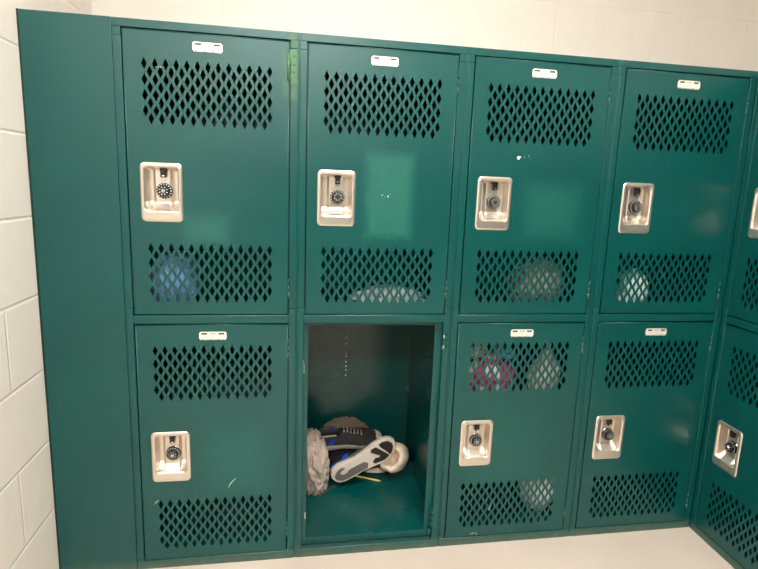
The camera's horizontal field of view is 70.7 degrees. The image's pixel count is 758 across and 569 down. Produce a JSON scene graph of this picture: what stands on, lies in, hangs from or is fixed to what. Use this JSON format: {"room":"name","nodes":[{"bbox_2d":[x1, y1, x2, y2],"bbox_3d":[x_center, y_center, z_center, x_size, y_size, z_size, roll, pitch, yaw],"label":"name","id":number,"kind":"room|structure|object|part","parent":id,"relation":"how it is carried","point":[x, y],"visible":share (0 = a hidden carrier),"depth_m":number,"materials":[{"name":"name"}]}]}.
{"room":"changing room","nodes":[
{"label":"changing room","id":0,"kind":"room"},
{"bbox_2d":[0,0,91,568],"bbox_3d":[-0.635,-0.028,-0.412,0.100,2.420,4.830,0,10,-10],"label":"wall","id":1,"kind":"structure","parent":0,"point":[28,536],"depth_m":1.30,"materials":[{"name":"white brick"}]},
{"bbox_2d":[91,0,757,438],"bbox_3d":[0.346,-0.445,2.113,2.672,2.420,0.100,0,10,-10],"label":"wall","id":2,"kind":"structure","parent":0,"point":[703,33],"depth_m":2.00,"materials":[{"name":"white paint"}]},
{"bbox_2d":[153,451,733,568],"bbox_3d":[0.693,1.230,-0.007,2.872,0.100,4.930,0,10,-10],"label":"floor","id":3,"kind":"structure","parent":0,"point":[672,548],"depth_m":1.70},
{"bbox_2d":[16,8,137,568],"bbox_3d":[-0.791,0.090,1.437,0.211,1.523,0.035,0,10,-10],"label":"filler panel","id":4,"kind":"object","parent":3,"relation":"on","point":[67,68],"visible":0.98,"depth_m":1.41,"materials":[{"name":"teal metal"}]},
{"bbox_2d":[111,17,299,568],"bbox_3d":[-0.499,0.050,1.720,0.457,1.523,0.506,0,10,-10],"label":"locker","id":5,"kind":"object","parent":3,"relation":"on","point":[207,116],"visible":1,"depth_m":1.48,"materials":[{"name":"teal metal"}]},
{"bbox_3d":[-0.725,0.046,1.693,0.001,1.523,0.484,0,10,-10],"label":"panel","id":6,"kind":"part","parent":5,"relation":"part of","materials":[{"name":"teal metal"}]},
{"bbox_3d":[-0.565,-0.295,1.401,0.018,0.028,0.018,0,10,-10],"label":"latch lever","id":7,"kind":"part","parent":5,"relation":"part of","materials":[{"name":"black"}]},
{"bbox_3d":[-0.593,0.441,1.533,0.018,0.028,0.018,0,10,-10],"label":"latch lever","id":8,"kind":"part","parent":5,"relation":"part of","materials":[{"name":"black"}]},
{"bbox_2d":[150,249,199,301],"bbox_3d":[-0.589,-0.013,1.546,0.137,0.181,0.148,0,10,-10],"label":"folded towel","id":9,"kind":"object","parent":5,"relation":"on","point":[157,283],"visible":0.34,"depth_m":1.50,"materials":[{"name":"blue fabric"}]},
{"bbox_3d":[-0.448,-0.277,1.422,0.409,0.726,0.019,0,10,-10],"label":"door","id":10,"kind":"part","parent":5,"relation":"part of","materials":[{"name":"teal metal"}]},
{"bbox_3d":[-0.434,-0.601,1.354,0.073,0.024,0.002,0,10,-10],"label":"number plate","id":11,"kind":"part","parent":5,"relation":"part of","materials":[{"name":"white metal"}]},
{"bbox_3d":[-0.475,0.461,1.555,0.409,0.714,0.019,0,10,-10],"label":"door","id":12,"kind":"part","parent":5,"relation":"part of","materials":[{"name":"teal metal"}]},
{"bbox_3d":[-0.462,0.143,1.488,0.073,0.024,0.002,0,10,-10],"label":"number plate","id":13,"kind":"part","parent":5,"relation":"part of","materials":[{"name":"white"}]},
{"bbox_3d":[-0.527,0.748,1.858,0.453,0.002,0.477,0,10,-10],"label":"floor panel","id":14,"kind":"part","parent":5,"relation":"part of","materials":[{"name":"teal metal"}]},
{"bbox_3d":[-0.540,0.004,1.964,0.453,1.523,0.001,0,10,-10],"label":"panel","id":15,"kind":"part","parent":5,"relation":"part of","materials":[{"name":"teal metal"}]},
{"bbox_3d":[-0.473,-0.700,1.595,0.453,0.001,0.482,0,10,-10],"label":"panel","id":16,"kind":"part","parent":5,"relation":"part of","materials":[{"name":"teal metal"}]},
{"bbox_2d":[295,33,467,556],"bbox_3d":[-0.048,0.053,1.797,0.457,1.523,0.504,0,10,-10],"label":"locker","id":17,"kind":"object","parent":3,"relation":"on","point":[381,122],"visible":1,"depth_m":1.55,"materials":[{"name":"teal metal"}]},
{"bbox_3d":[-0.274,0.049,1.769,0.001,1.523,0.484,0,10,-10],"label":"panel","id":18,"kind":"part","parent":17,"relation":"part of","materials":[{"name":"teal metal"}]},
{"bbox_2d":[306,428,329,496],"bbox_3d":[-0.239,0.630,1.925,0.126,0.228,0.172,0,10,-10],"label":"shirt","id":19,"kind":"object","parent":17,"relation":"on","point":[318,462],"visible":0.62,"depth_m":1.88,"materials":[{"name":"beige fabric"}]},
{"bbox_2d":[318,482,340,497],"bbox_3d":[-0.174,0.742,1.948,0.008,0.003,0.142,9,12,33],"label":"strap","id":20,"kind":"object","parent":17,"relation":"in","point":[337,483],"visible":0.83,"depth_m":1.94,"materials":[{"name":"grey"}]},
{"bbox_3d":[-0.114,-0.291,1.477,0.018,0.028,0.018,0,10,-10],"label":"latch lever","id":21,"kind":"part","parent":17,"relation":"part of","materials":[{"name":"black metal"}]},
{"bbox_2d":[320,416,367,429],"bbox_3d":[-0.138,0.583,2.123,0.196,0.121,0.028,0,10,-10],"label":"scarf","id":22,"kind":"object","parent":17,"relation":"in","point":[352,422],"visible":0.4,"depth_m":2.11,"materials":[{"name":"brown fabric"}]},
{"bbox_2d":[328,449,374,471],"bbox_3d":[-0.094,0.677,2.087,0.222,0.088,0.113,0,10,-10],"label":"shoe","id":23,"kind":"object","parent":17,"relation":"on","point":[334,456],"visible":0.18,"depth_m":2.06,"materials":[{"name":"fabric"}]},
{"bbox_2d":[318,426,381,450],"bbox_3d":[-0.122,0.585,2.057,0.266,0.096,0.086,0,10,-11],"label":"sneaker","id":24,"kind":"object","parent":23,"relation":"on","point":[344,437],"visible":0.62,"depth_m":2.03,"materials":[{"name":"black fabric"}]},
{"bbox_2d":[330,435,394,481],"bbox_3d":[-0.062,0.635,1.981,0.235,0.168,0.084,1,10,-8],"label":"sneaker","id":25,"kind":"object","parent":17,"relation":"in","point":[379,450],"visible":1,"depth_m":1.95,"materials":[{"name":"beige rubber"}]},
{"bbox_2d":[304,287,425,313],"bbox_3d":[-0.051,0.059,1.810,0.453,0.011,0.477,0,10,-10],"label":"shelf","id":26,"kind":"object","parent":17,"relation":"attached to","point":[322,291],"depth_m":1.93,"materials":[{"name":"teal metal"}]},
{"bbox_3d":[-0.089,0.007,2.041,0.453,1.523,0.001,0,10,-10],"label":"panel","id":27,"kind":"part","parent":17,"relation":"part of","materials":[{"name":"teal metal"}]},
{"bbox_3d":[-0.076,0.751,1.935,0.453,0.002,0.477,0,10,-10],"label":"floor panel","id":28,"kind":"part","parent":17,"relation":"part of","materials":[{"name":"teal metal"}]},
{"bbox_2d":[355,475,379,481],"bbox_3d":[-0.055,0.732,2.024,0.131,0.007,0.007,6,11,18],"label":"pencil","id":29,"kind":"object","parent":17,"relation":"in","point":[356,475],"visible":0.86,"depth_m":2.02,"materials":[{"name":"yellow paint"}]},
{"bbox_3d":[-0.022,-0.697,1.672,0.453,0.001,0.482,0,10,-10],"label":"panel","id":30,"kind":"part","parent":17,"relation":"part of","materials":[{"name":"teal metal"}]},
{"bbox_2d":[364,465,385,472],"bbox_3d":[-0.011,0.716,2.075,0.113,0.022,0.043,0,10,-10],"label":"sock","id":31,"kind":"object","parent":17,"relation":"in","point":[376,469],"visible":0.55,"depth_m":2.06,"materials":[{"name":"beige fabric"}]},
{"bbox_3d":[0.003,-0.274,1.498,0.409,0.726,0.019,0,10,-10],"label":"door","id":32,"kind":"part","parent":17,"relation":"part of","materials":[{"name":"teal metal"}]},
{"bbox_3d":[0.016,-0.597,1.430,0.073,0.024,0.002,0,10,-10],"label":"number plate","id":33,"kind":"part","parent":17,"relation":"part of","materials":[{"name":"white"}]},
{"bbox_2d":[349,284,424,302],"bbox_3d":[0.024,0.042,1.656,0.248,0.080,0.147,0,10,-10],"label":"towel","id":34,"kind":"object","parent":17,"relation":"on","point":[367,291],"visible":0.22,"depth_m":1.61,"materials":[{"name":"grey fabric"}]},
{"bbox_2d":[380,442,408,472],"bbox_3d":[0.062,0.655,2.024,0.100,0.120,0.130,7,11,27],"label":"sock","id":35,"kind":"object","parent":17,"relation":"in","point":[398,460],"visible":0.79,"depth_m":1.99,"materials":[{"name":"beige fabric"}]},
{"bbox_3d":[0.174,0.052,1.845,0.001,1.523,0.484,0,10,-10],"label":"panel","id":36,"kind":"part","parent":17,"relation":"part of","materials":[{"name":"teal metal"}]},
{"bbox_2d":[437,47,620,545],"bbox_3d":[0.402,0.056,1.873,0.457,1.523,0.504,0,10,-10],"label":"locker","id":37,"kind":"object","parent":3,"relation":"on","point":[538,127],"visible":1,"depth_m":1.63,"materials":[{"name":"teal metal"}]},
{"bbox_3d":[0.309,0.447,1.686,0.018,0.028,0.018,0,10,-10],"label":"latch lever","id":38,"kind":"part","parent":37,"relation":"part of","materials":[{"name":"black"}]},
{"bbox_2d":[468,342,515,391],"bbox_3d":[0.356,0.264,1.745,0.181,0.355,0.119,0,10,-10],"label":"bag","id":39,"kind":"object","parent":37,"relation":"hanging from","point":[491,352],"visible":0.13,"depth_m":1.71,"materials":[{"name":"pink fabric"}]},
{"bbox_2d":[471,343,484,358],"bbox_3d":[0.303,0.204,1.716,0.077,0.063,0.098,0,10,-10],"label":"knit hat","id":40,"kind":"object","parent":39,"relation":"on","point":[472,345],"visible":0.19,"depth_m":1.68,"materials":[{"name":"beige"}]},
{"bbox_2d":[498,345,515,358],"bbox_3d":[0.411,0.218,1.726,0.056,0.042,0.074,0,10,-10],"label":"cloth","id":41,"kind":"object","parent":39,"relation":"on","point":[504,346],"visible":0.36,"depth_m":1.71,"materials":[{"name":"blue fabric"}]},
{"bbox_2d":[475,288,512,302],"bbox_3d":[0.400,0.062,1.886,0.453,0.011,0.477,0,10,-10],"label":"shelf","id":42,"kind":"object","parent":37,"relation":"attached to","point":[488,298],"depth_m":1.99,"materials":[{"name":"teal metal"}]},
{"bbox_3d":[0.337,-0.288,1.554,0.018,0.028,0.018,0,10,-10],"label":"latch lever","id":43,"kind":"part","parent":37,"relation":"part of","materials":[{"name":"black"}]},
{"bbox_3d":[0.361,0.011,2.117,0.453,1.523,0.001,0,10,-10],"label":"panel","id":44,"kind":"part","parent":37,"relation":"part of","materials":[{"name":"teal metal"}]},
{"bbox_3d":[0.374,0.754,2.011,0.453,0.002,0.477,0,10,-10],"label":"floor panel","id":45,"kind":"part","parent":37,"relation":"part of","materials":[{"name":"teal metal"}]},
{"bbox_3d":[0.429,-0.694,1.748,0.453,0.001,0.482,0,10,-10],"label":"panel","id":46,"kind":"part","parent":37,"relation":"part of","materials":[{"name":"teal metal"}]},
{"bbox_3d":[0.426,0.467,1.707,0.409,0.714,0.019,0,10,-10],"label":"door","id":47,"kind":"part","parent":37,"relation":"part of","materials":[{"name":"teal metal"}]},
{"bbox_3d":[0.439,0.149,1.640,0.073,0.024,0.002,0,10,-10],"label":"number plate","id":48,"kind":"part","parent":37,"relation":"part of","materials":[{"name":"white"}]},
{"bbox_3d":[0.454,-0.271,1.574,0.409,0.726,0.019,0,10,-10],"label":"door","id":49,"kind":"part","parent":37,"relation":"part of","materials":[{"name":"teal metal"}]},
{"bbox_2d":[507,253,564,302],"bbox_3d":[0.513,-0.012,1.755,0.181,0.187,0.184,0,10,-10],"label":"sweater","id":50,"kind":"object","parent":37,"relation":"on","point":[519,267],"visible":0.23,"depth_m":1.69,"materials":[{"name":"beige fabric"}]},
{"bbox_2d":[519,478,554,510],"bbox_3d":[0.550,0.672,1.850,0.130,0.226,0.128,0,10,-10],"label":"bundle","id":51,"kind":"object","parent":37,"relation":"on","point":[553,480],"visible":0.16,"depth_m":1.80,"materials":[{"name":"white fabric"}]},
{"bbox_2d":[528,342,560,390],"bbox_3d":[0.547,0.288,1.766,0.106,0.395,0.091,0,10,-10],"label":"bag","id":52,"kind":"object","parent":37,"relation":"hanging from","point":[543,346],"visible":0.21,"depth_m":1.74,"materials":[{"name":"beige"}]},
{"bbox_3d":[0.467,-0.594,1.506,0.073,0.024,0.002,0,10,-10],"label":"number plate","id":53,"kind":"part","parent":37,"relation":"part of","materials":[{"name":"white metal"}]},
{"bbox_3d":[0.625,0.056,1.921,0.001,1.523,0.484,0,10,-10],"label":"panel","id":54,"kind":"part","parent":37,"relation":"part of","materials":[{"name":"teal metal"}]},
{"bbox_2d":[568,60,757,535],"bbox_3d":[0.853,0.059,1.949,0.457,1.523,0.504,0,10,-10],"label":"locker","id":55,"kind":"object","parent":3,"relation":"on","point":[680,136],"visible":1,"depth_m":1.71,"materials":[{"name":"teal metal"}]},
{"bbox_3d":[0.760,0.450,1.762,0.018,0.028,0.018,0,10,-10],"label":"latch lever","id":56,"kind":"part","parent":55,"relation":"part of","materials":[{"name":"black"}]},
{"bbox_3d":[0.812,0.014,2.193,0.453,1.523,0.001,0,10,-10],"label":"panel","id":57,"kind":"part","parent":55,"relation":"part of","materials":[{"name":"teal metal"}]},
{"bbox_2d":[615,268,647,302],"bbox_3d":[0.841,0.017,1.783,0.094,0.145,0.122,0,10,-10],"label":"laundry bag","id":58,"kind":"object","parent":55,"relation":"on","point":[634,269],"visible":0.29,"depth_m":1.74,"materials":[{"name":"white fabric"}]},
{"bbox_3d":[0.825,0.757,2.087,0.453,0.002,0.477,0,10,-10],"label":"floor panel","id":59,"kind":"part","parent":55,"relation":"part of","materials":[{"name":"teal metal"}]},
{"bbox_3d":[0.787,-0.285,1.630,0.018,0.028,0.018,0,10,-10],"label":"latch lever","id":60,"kind":"part","parent":55,"relation":"part of","materials":[{"name":"black metal"}]},
{"bbox_3d":[0.877,0.470,1.783,0.409,0.714,0.019,0,10,-10],"label":"door","id":61,"kind":"part","parent":55,"relation":"part of","materials":[{"name":"teal metal"}]},
{"bbox_3d":[0.890,0.152,1.716,0.073,0.024,0.002,0,10,-10],"label":"number plate","id":62,"kind":"part","parent":55,"relation":"part of","materials":[{"name":"white"}]},
{"bbox_3d":[1.075,0.059,1.997,0.001,1.523,0.484,0,10,-10],"label":"panel","id":63,"kind":"part","parent":55,"relation":"part of","materials":[{"name":"teal metal"}]},
{"bbox_3d":[0.905,-0.267,1.651,0.409,0.726,0.019,0,10,-10],"label":"door","id":64,"kind":"part","parent":55,"relation":"part of","materials":[{"name":"teal metal"}]},
{"bbox_3d":[0.918,-0.591,1.582,0.073,0.024,0.002,0,10,-10],"label":"number plate","id":65,"kind":"part","parent":55,"relation":"part of","materials":[{"name":"white"}]},
{"bbox_2d":[689,79,757,568],"bbox_3d":[1.390,0.148,1.566,0.504,1.523,0.487,1,10,-7],"label":"locker","id":66,"kind":"object","parent":3,"relation":"on","point":[724,514],"visible":1,"depth_m":1.69,"materials":[{"name":"teal metal"}]},
{"bbox_3d":[1.141,0.515,1.591,0.019,0.714,0.409,1,10,-7],"label":"door","id":67,"kind":"part","parent":66,"relation":"part of","materials":[{"name":"teal metal"}]},
{"bbox_3d":[1.378,0.852,1.679,0.477,0.002,0.453,1,10,-7],"label":"floor panel","id":68,"kind":"part","parent":66,"relation":"part of","materials":[{"name":"teal metal"}]},
{"bbox_3d":[1.377,0.110,1.774,0.484,1.523,0.003,1,10,-6],"label":"panel","id":69,"kind":"part","parent":66,"relation":"part of","materials":[{"name":"teal metal"}]},
{"bbox_3d":[1.130,0.474,1.704,0.018,0.028,0.018,1,10,-7],"label":"latch lever","id":70,"kind":"part","parent":66,"relation":"part of","materials":[{"name":"black"}]},
{"bbox_3d":[1.168,-0.223,1.458,0.019,0.726,0.409,1,10,-7],"label":"door","id":71,"kind":"part","parent":66,"relation":"part of","materials":[{"name":"teal metal"}]}
]}

